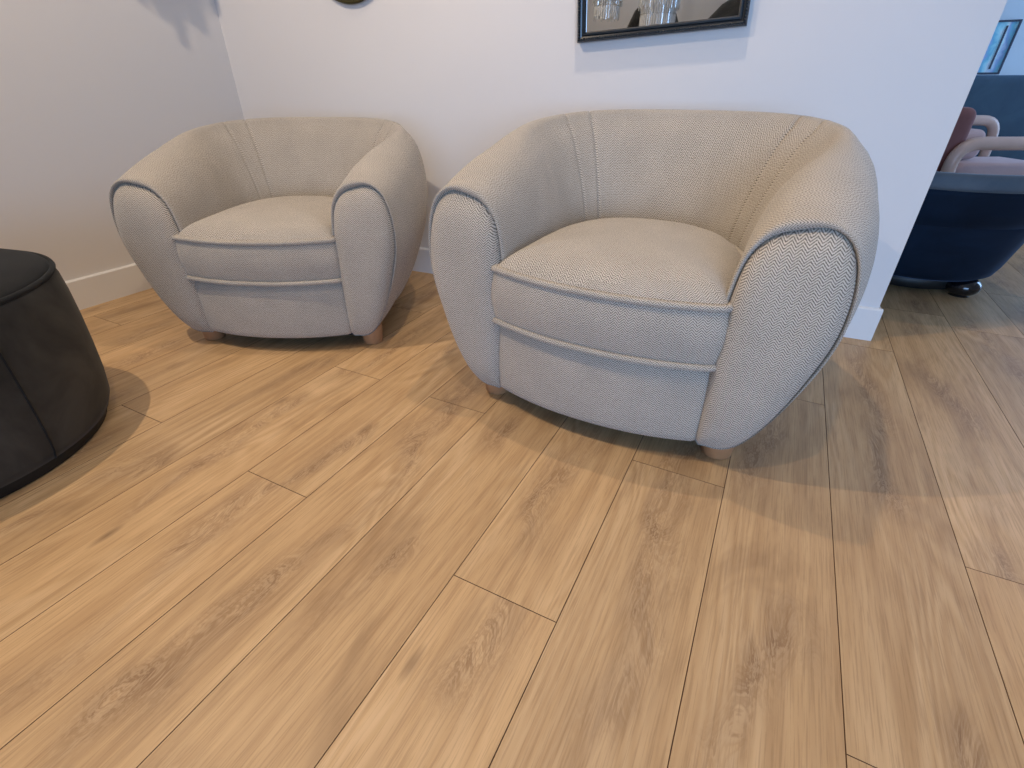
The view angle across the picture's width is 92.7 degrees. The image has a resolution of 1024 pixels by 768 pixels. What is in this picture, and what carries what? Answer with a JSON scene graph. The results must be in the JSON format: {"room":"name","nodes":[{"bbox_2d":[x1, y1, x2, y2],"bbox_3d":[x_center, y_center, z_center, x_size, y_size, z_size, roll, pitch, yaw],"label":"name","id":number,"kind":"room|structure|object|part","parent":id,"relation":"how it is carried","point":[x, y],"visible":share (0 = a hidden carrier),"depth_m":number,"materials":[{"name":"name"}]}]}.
{"room":"living room","nodes":[
{"label":"living room","id":0,"kind":"room"},
{"bbox_2d":[0,0,243,280],"bbox_3d":[-1.613,-1.825,2.097,0.120,2.620,9.800,15,34,23],"label":"wall","id":1,"kind":"structure","parent":0,"point":[89,89],"depth_m":2.05,"materials":[{"name":"paint"}]},
{"bbox_2d":[65,263,151,309],"bbox_3d":[-2.608,0.322,0.965,0.014,0.128,5.185,15,34,23],"label":"baseboard","id":2,"kind":"structure","parent":1,"relation":"attached to","point":[88,291],"depth_m":2.22,"materials":[{"name":"paint"}]},
{"bbox_2d":[0,244,1023,767],"bbox_3d":[1.401,0.120,1.467,6.844,0.050,10.000,15,34,23],"label":"floor","id":3,"kind":"structure","parent":0,"point":[346,551],"depth_m":1.01,"materials":[{"name":"brown wood"}]},
{"bbox_2d":[0,248,109,498],"bbox_3d":[-1.518,-0.018,1.194,0.786,0.470,0.784,4,32,6],"label":"round ottoman","id":4,"kind":"object","parent":3,"relation":"on","point":[55,389],"visible":1,"depth_m":1.19,"materials":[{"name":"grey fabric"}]},
{"bbox_2d":[0,248,49,297],"bbox_3d":[-1.519,-0.200,1.084,0.760,0.044,0.760,4,32,6],"label":"cushion","id":5,"kind":"object","parent":4,"relation":"on","point":[23,274],"depth_m":1.20,"materials":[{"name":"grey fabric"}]},
{"bbox_2d":[109,117,427,344],"bbox_3d":[-0.836,-0.649,1.981,1.012,0.730,0.900,2,31,3],"label":"armchair","id":6,"kind":"object","parent":3,"relation":"on","point":[277,227],"visible":1,"depth_m":1.70,"materials":[{"name":"beige fabric"}]},
{"bbox_2d":[176,196,340,281],"bbox_3d":[-0.843,-0.591,1.870,0.563,0.207,0.648,2,31,3],"label":"seat cushion","id":7,"kind":"object","parent":6,"relation":"on","point":[219,238],"depth_m":1.63,"materials":[{"name":"beige fabric"}]},
{"bbox_3d":[-0.843,-0.407,1.975,0.546,0.208,0.608,2,31,3],"label":"seat","id":8,"kind":"part","parent":6,"relation":"part of","materials":[{"name":"beige fabric"}]},
{"bbox_2d":[428,109,879,459],"bbox_3d":[0.406,-0.382,1.498,1.082,0.777,0.952,16,35,24],"label":"armchair","id":9,"kind":"object","parent":3,"relation":"on","point":[685,275],"visible":1,"depth_m":1.24,"materials":[{"name":"fabric"}]},
{"bbox_3d":[0.341,-0.134,1.506,0.584,0.221,0.644,16,35,24],"label":"seat","id":10,"kind":"part","parent":9,"relation":"part of","materials":[{"name":"beige fabric"}]},
{"bbox_2d":[491,217,740,364],"bbox_3d":[0.344,-0.329,1.393,0.602,0.220,0.686,16,35,24],"label":"seat cushion","id":11,"kind":"object","parent":9,"relation":"on","point":[642,291],"depth_m":1.17,"materials":[{"name":"beige fabric"}]},
{"bbox_2d":[889,171,1023,297],"bbox_3d":[1.994,-0.792,2.395,0.898,0.545,0.898,0,31,0],"label":"tub chair","id":12,"kind":"object","parent":3,"relation":"on","point":[966,227],"visible":0.51,"depth_m":2.07,"materials":[{"name":"blue fabric"}]},
{"bbox_3d":[1.903,-0.850,2.224,0.924,0.152,0.562,23,38,33],"label":"backrest","id":13,"kind":"part","parent":12,"relation":"part of","materials":[{"name":"blue fabric"}]},
{"bbox_2d":[936,107,1023,174],"bbox_3d":[2.968,-1.363,3.147,0.816,0.745,0.544,0,31,0],"label":"armchair","id":14,"kind":"object","parent":3,"relation":"on","point":[964,143],"visible":0.39,"depth_m":2.92,"materials":[{"name":"fabric"}]},
{"bbox_2d":[936,107,975,171],"bbox_3d":[2.635,-1.519,3.073,0.150,0.402,0.410,0,31,0],"label":"cushion","id":15,"kind":"object","parent":14,"relation":"on","point":[967,116],"depth_m":2.86,"materials":[{"name":"fabric"}]},
{"bbox_2d":[961,129,985,159],"bbox_3d":[2.817,-1.539,3.119,0.205,0.171,0.270,0,31,0],"label":"lumbar cushion","id":16,"kind":"object","parent":14,"relation":"on","point":[973,133],"depth_m":2.99,"materials":[{"name":"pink fabric"}]},
{"bbox_3d":[2.975,-1.177,2.982,0.802,0.599,0.070,0,31,0],"label":"arm","id":17,"kind":"part","parent":14,"relation":"part of","materials":[{"name":"fabric"}]},
{"bbox_3d":[2.922,-1.466,3.369,0.657,0.686,0.058,0,31,0],"label":"arm","id":18,"kind":"part","parent":14,"relation":"part of","materials":[{"name":"fabric"}]},
{"bbox_3d":[3.005,-1.375,3.161,0.590,0.145,0.410,0,31,0],"label":"seat","id":19,"kind":"part","parent":14,"relation":"part of","materials":[{"name":"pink fabric"}]},
{"bbox_2d":[963,75,1023,159],"bbox_3d":[3.812,-1.980,3.993,1.960,0.915,0.880,10,33,16],"label":"sofa","id":20,"kind":"object","parent":3,"relation":"on","point":[1001,97],"visible":0.02,"depth_m":3.54,"materials":[{"name":"fabric"}]},
{"bbox_2d":[214,0,1006,307],"bbox_3d":[-0.023,-1.652,1.812,3.126,2.620,0.120,13,34,20],"label":"wall","id":21,"kind":"structure","parent":0,"point":[459,76],"depth_m":1.83,"materials":[{"name":"paint"}]},
{"bbox_2d":[336,0,363,3],"bbox_3d":[-0.679,-1.796,1.969,0.422,0.422,0.019,13,34,20],"label":"round wall plate","id":22,"kind":"object","parent":21,"relation":"attached to","point":[340,1],"visible":1,"depth_m":2.07,"materials":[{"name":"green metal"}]},
{"bbox_2d":[412,247,883,340],"bbox_3d":[-0.014,-0.547,2.393,3.075,0.128,0.014,13,34,20],"label":"baseboard","id":23,"kind":"structure","parent":21,"relation":"attached to","point":[863,325],"depth_m":1.89,"materials":[{"name":"paint"}]},
{"bbox_2d":[577,0,750,42],"bbox_3d":[0.485,-1.562,1.500,0.616,0.831,0.038,13,34,20],"label":"picture","id":24,"kind":"object","parent":21,"relation":"attached to","point":[597,20],"visible":1,"depth_m":1.68,"materials":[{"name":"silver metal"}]},
{"bbox_3d":[0.488,-1.566,1.507,0.516,0.744,0.006,10,33,22],"label":"glass","id":25,"kind":"part","parent":24,"relation":"part of","materials":[{"name":"clear glass"}]},
{"bbox_2d":[976,0,1023,74],"bbox_3d":[3.610,-3.328,4.569,6.767,2.620,0.120,15,34,23],"label":"wall","id":26,"kind":"structure","parent":0,"point":[1013,64],"depth_m":4.25,"materials":[{"name":"white paint"}]},
{"bbox_2d":[977,19,1022,73],"bbox_3d":[4.091,-3.010,4.377,0.590,0.395,0.024,15,34,23],"label":"framed print","id":27,"kind":"object","parent":26,"relation":"attached to","point":[1003,37],"visible":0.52,"depth_m":4.29}
]}

